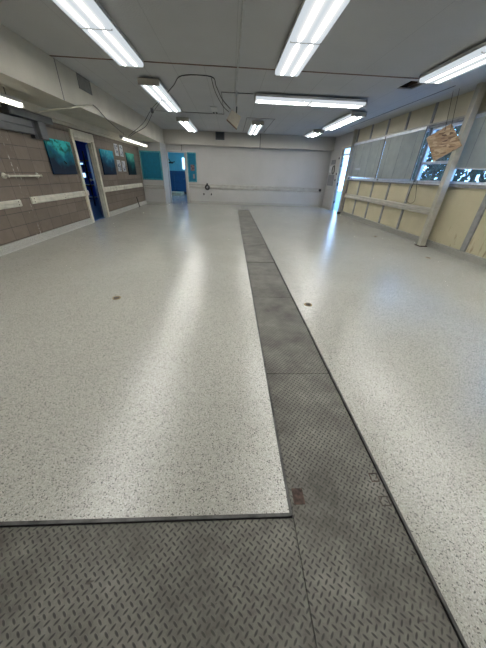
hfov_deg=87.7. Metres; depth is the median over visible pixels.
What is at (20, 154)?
wall
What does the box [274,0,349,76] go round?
ceiling light
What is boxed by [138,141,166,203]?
wall
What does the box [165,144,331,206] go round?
wall
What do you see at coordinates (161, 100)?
power cable
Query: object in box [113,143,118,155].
poster
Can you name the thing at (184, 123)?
diffuser
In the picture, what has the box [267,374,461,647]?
floor plate
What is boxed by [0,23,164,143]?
ceiling beam
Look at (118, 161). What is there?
poster
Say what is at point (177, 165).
wall
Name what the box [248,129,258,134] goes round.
diffuser
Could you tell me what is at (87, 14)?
diffuser
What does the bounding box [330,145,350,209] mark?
door
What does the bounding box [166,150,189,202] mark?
door frame
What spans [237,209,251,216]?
floor plate
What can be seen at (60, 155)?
print
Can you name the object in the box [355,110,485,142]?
trim
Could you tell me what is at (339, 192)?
ground
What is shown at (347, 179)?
trim
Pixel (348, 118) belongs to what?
diffuser
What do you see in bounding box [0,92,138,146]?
trim
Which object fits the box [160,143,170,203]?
wall
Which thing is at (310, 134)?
diffuser
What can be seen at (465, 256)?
baseboard
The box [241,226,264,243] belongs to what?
floor plate
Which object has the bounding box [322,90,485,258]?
wall
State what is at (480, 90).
support post
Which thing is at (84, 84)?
air vent
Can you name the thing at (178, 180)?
base cabinet
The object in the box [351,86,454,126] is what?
trim
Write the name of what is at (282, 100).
diffuser
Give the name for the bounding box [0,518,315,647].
floor plate
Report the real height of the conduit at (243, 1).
0.026 m
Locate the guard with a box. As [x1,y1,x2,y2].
[319,152,330,205]
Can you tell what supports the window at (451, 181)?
in the wall at (460, 221)
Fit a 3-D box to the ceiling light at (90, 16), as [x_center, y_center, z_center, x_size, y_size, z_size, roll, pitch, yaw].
[-1.827,-3.727,3.118,0.429,0.134,2.611,0,31,-3]
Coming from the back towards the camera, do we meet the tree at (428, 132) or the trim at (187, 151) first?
the tree at (428, 132)
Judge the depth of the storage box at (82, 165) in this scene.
10.18 m
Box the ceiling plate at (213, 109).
[210,106,217,113]
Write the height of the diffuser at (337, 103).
0.052 m
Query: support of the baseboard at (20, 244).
attached to the wall at (20, 154)
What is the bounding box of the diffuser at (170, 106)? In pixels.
[157,99,180,111]
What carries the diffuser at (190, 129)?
attached to the ceiling light at (186, 123)
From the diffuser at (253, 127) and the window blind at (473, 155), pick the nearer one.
the window blind at (473, 155)
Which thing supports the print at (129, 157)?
attached to the wall at (20, 154)
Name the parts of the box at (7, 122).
plate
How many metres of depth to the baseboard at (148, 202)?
12.12 m
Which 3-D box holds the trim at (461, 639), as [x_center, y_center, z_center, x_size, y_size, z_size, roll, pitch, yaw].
[-0.746,-1.794,5.770,2.581,0.095,13.184,0,31,-3]
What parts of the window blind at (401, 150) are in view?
rail, head rail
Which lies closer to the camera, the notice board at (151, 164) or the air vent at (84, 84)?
the air vent at (84, 84)
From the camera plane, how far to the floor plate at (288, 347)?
2.48 m
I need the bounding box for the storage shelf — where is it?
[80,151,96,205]
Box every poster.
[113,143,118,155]
[116,160,121,170]
[119,145,123,156]
[121,161,125,171]
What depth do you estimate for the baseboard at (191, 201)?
13.32 m
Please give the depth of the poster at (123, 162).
9.53 m
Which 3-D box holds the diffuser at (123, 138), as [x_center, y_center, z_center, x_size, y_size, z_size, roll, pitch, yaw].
[-4.084,-6.876,9.590,0.101,0.055,2.834,0,31,-3]
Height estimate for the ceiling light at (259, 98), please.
0.134 m
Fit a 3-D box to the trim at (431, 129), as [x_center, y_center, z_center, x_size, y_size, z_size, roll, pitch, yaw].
[4.542,-5.144,7.869,0.201,1.187,5.557,0,31,-3]
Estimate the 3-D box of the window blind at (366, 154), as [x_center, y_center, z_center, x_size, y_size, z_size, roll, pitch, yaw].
[4.419,-5.961,9.189,0.055,1.155,2.372,0,31,-3]
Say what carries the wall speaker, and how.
attached to the beam at (171, 136)
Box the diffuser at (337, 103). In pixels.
[308,99,365,108]
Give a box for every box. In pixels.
[0,113,38,138]
[34,121,49,139]
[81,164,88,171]
[226,107,240,129]
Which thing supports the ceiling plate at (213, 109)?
attached to the ceiling
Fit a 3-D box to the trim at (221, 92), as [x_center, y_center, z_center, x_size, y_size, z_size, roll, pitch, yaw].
[-0.850,-6.986,8.548,3.864,0.010,6.265,0,31,-3]
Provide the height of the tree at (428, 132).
5.610 m
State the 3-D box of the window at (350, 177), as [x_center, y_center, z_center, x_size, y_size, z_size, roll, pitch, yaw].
[4.532,-5.931,9.232,0.074,1.150,2.374,0,31,-3]
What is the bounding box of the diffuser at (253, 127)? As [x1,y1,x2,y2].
[250,124,262,130]
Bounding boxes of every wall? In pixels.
[0,113,144,245]
[75,140,105,220]
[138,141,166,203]
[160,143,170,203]
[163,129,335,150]
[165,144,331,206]
[168,152,182,170]
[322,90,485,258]
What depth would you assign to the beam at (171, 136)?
11.73 m
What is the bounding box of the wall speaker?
[215,131,223,139]
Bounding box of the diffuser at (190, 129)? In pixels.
[184,127,196,131]
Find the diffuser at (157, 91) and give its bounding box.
[140,83,171,100]
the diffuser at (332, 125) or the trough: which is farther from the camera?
the diffuser at (332, 125)
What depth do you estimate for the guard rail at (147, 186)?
11.76 m
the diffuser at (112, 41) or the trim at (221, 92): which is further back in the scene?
the trim at (221, 92)
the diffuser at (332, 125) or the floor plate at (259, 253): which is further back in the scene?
the diffuser at (332, 125)
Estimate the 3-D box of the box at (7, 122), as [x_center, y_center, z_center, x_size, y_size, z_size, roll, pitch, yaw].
[-4.200,-3.435,4.293,0.113,0.285,2.024,0,31,-3]
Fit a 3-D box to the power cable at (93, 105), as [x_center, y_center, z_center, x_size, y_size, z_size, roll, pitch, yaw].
[-3.620,-5.655,7.155,0.123,0.255,3.592,-4,31,-10]
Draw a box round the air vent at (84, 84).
[76,73,91,94]
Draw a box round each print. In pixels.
[43,138,77,173]
[99,149,116,174]
[125,153,136,174]
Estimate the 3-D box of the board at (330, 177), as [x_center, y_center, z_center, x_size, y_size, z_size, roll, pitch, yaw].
[4.286,-7.034,12.384,0.014,0.460,0.782,0,31,-3]
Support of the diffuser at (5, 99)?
attached to the strip light at (4, 98)
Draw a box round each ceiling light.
[52,0,143,67]
[137,78,180,111]
[176,117,197,131]
[247,121,263,134]
[254,93,366,108]
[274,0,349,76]
[305,129,323,136]
[322,111,366,130]
[418,41,485,83]
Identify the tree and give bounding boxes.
[412,129,464,180]
[412,132,443,179]
[437,125,485,182]
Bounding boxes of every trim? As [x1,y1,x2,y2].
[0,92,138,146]
[0,209,468,647]
[49,55,418,78]
[155,92,274,131]
[187,151,326,157]
[347,179,439,184]
[348,126,432,181]
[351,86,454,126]
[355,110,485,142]
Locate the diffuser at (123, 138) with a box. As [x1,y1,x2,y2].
[122,137,146,146]
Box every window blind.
[348,136,385,178]
[376,126,428,179]
[455,112,485,169]
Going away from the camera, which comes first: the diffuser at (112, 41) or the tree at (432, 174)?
the diffuser at (112, 41)
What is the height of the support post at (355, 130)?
2.999 m
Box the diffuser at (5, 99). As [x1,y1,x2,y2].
[0,96,22,107]
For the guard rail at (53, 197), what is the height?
0.129 m
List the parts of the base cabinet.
door, door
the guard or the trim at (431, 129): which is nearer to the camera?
the trim at (431, 129)
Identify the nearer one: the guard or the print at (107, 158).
the print at (107, 158)
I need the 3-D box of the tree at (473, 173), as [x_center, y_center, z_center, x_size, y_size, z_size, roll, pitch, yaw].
[11.831,-8.175,12.593,3.718,5.016,3.648,0,31,-3]
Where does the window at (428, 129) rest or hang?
in the wall at (460, 221)
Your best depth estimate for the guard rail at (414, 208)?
7.59 m
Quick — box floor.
[0,194,485,647]
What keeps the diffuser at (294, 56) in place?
attached to the ceiling light at (314, 19)
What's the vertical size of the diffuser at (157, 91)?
0.052 m
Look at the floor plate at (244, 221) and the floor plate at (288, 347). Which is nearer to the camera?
the floor plate at (288, 347)
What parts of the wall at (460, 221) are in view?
panel, panel, clerestory panel, panel, clerestory panel, panel, clerestory panel, panel, clerestory panel, clerestory panel, panel, panel, clerestory panel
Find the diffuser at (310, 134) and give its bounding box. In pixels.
[305,132,321,136]
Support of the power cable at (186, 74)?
hanging from the ceiling
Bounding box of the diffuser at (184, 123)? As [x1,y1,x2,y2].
[178,121,193,126]
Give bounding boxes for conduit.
[35,104,92,112]
[235,0,244,91]
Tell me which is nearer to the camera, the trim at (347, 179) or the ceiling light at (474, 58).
the ceiling light at (474, 58)
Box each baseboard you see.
[0,200,146,255]
[147,201,165,203]
[190,200,320,206]
[340,211,485,267]
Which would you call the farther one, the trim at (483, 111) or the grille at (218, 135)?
the grille at (218, 135)
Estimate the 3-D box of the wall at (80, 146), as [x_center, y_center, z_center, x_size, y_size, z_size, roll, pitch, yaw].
[-6.300,-5.322,8.642,3.505,2.852,8.832,0,31,-3]
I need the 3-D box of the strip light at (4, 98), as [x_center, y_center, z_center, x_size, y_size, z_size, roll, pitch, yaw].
[-3.780,-3.162,3.205,0.114,0.205,2.604,0,31,-3]
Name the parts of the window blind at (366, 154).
head rail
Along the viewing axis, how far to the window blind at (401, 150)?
7.21 m
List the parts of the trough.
plate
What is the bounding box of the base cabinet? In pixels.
[170,171,186,193]
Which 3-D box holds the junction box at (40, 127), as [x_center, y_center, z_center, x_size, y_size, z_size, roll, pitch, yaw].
[-4.227,-4.023,5.270,0.156,0.299,0.239,0,31,-3]
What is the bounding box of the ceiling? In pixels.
[0,0,485,136]
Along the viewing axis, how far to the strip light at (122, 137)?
9.19 m
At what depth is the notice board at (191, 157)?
12.34 m
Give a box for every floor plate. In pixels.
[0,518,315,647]
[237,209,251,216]
[239,216,256,226]
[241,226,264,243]
[244,244,273,262]
[247,262,291,297]
[253,297,328,373]
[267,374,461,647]
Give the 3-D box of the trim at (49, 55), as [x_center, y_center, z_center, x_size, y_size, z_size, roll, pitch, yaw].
[0.029,-4.536,4.478,6.633,0.008,0.041,0,31,-3]
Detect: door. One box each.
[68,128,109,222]
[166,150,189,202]
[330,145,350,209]
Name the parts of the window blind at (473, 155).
rail, head rail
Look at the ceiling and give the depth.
3.93 m
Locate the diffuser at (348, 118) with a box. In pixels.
[335,114,362,123]
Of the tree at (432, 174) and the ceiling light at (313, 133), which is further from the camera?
the tree at (432, 174)
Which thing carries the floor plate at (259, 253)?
on the floor
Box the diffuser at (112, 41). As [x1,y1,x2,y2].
[82,24,142,66]
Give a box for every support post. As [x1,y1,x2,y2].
[336,129,357,213]
[415,82,485,246]
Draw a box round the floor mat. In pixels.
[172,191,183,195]
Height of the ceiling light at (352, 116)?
0.134 m
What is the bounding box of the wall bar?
[1,173,41,178]
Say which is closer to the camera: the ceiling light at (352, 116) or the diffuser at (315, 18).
the diffuser at (315, 18)
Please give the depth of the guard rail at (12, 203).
4.64 m
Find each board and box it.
[139,150,162,179]
[187,152,196,181]
[327,175,333,185]
[426,88,461,160]
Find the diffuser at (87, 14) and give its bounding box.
[52,0,112,29]
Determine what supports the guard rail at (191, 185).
attached to the wall at (270, 169)
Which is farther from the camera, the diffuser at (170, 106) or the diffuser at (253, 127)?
the diffuser at (253, 127)
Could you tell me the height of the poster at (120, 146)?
0.350 m
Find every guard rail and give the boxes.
[0,199,22,209]
[30,190,88,203]
[104,183,142,191]
[144,184,164,188]
[189,183,321,192]
[344,193,429,214]
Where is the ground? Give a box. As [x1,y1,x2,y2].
[334,191,341,210]
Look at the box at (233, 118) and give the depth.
5.98 m
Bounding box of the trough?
[0,102,52,124]
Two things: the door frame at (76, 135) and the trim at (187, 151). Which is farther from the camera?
the trim at (187, 151)
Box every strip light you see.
[0,87,23,107]
[119,133,147,146]
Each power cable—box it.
[93,105,126,136]
[128,74,229,136]
[130,100,161,136]
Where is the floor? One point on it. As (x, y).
(153, 400)
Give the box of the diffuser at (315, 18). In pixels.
[290,0,349,43]
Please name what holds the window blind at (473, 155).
attached to the wall at (460, 221)
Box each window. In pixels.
[350,177,375,179]
[378,129,429,181]
[415,121,462,182]
[450,169,485,184]
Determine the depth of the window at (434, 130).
6.32 m
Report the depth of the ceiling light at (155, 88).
5.70 m
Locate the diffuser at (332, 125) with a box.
[323,122,343,129]
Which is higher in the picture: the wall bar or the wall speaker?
the wall speaker
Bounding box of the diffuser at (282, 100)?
[255,96,310,105]
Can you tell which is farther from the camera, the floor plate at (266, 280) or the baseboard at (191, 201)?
the baseboard at (191, 201)
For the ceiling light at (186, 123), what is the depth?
9.27 m
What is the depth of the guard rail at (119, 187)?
9.34 m
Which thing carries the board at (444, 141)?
hanging from the ceiling
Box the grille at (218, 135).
[216,133,222,138]
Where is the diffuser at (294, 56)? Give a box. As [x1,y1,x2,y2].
[275,38,318,76]
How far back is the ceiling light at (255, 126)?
9.34 m

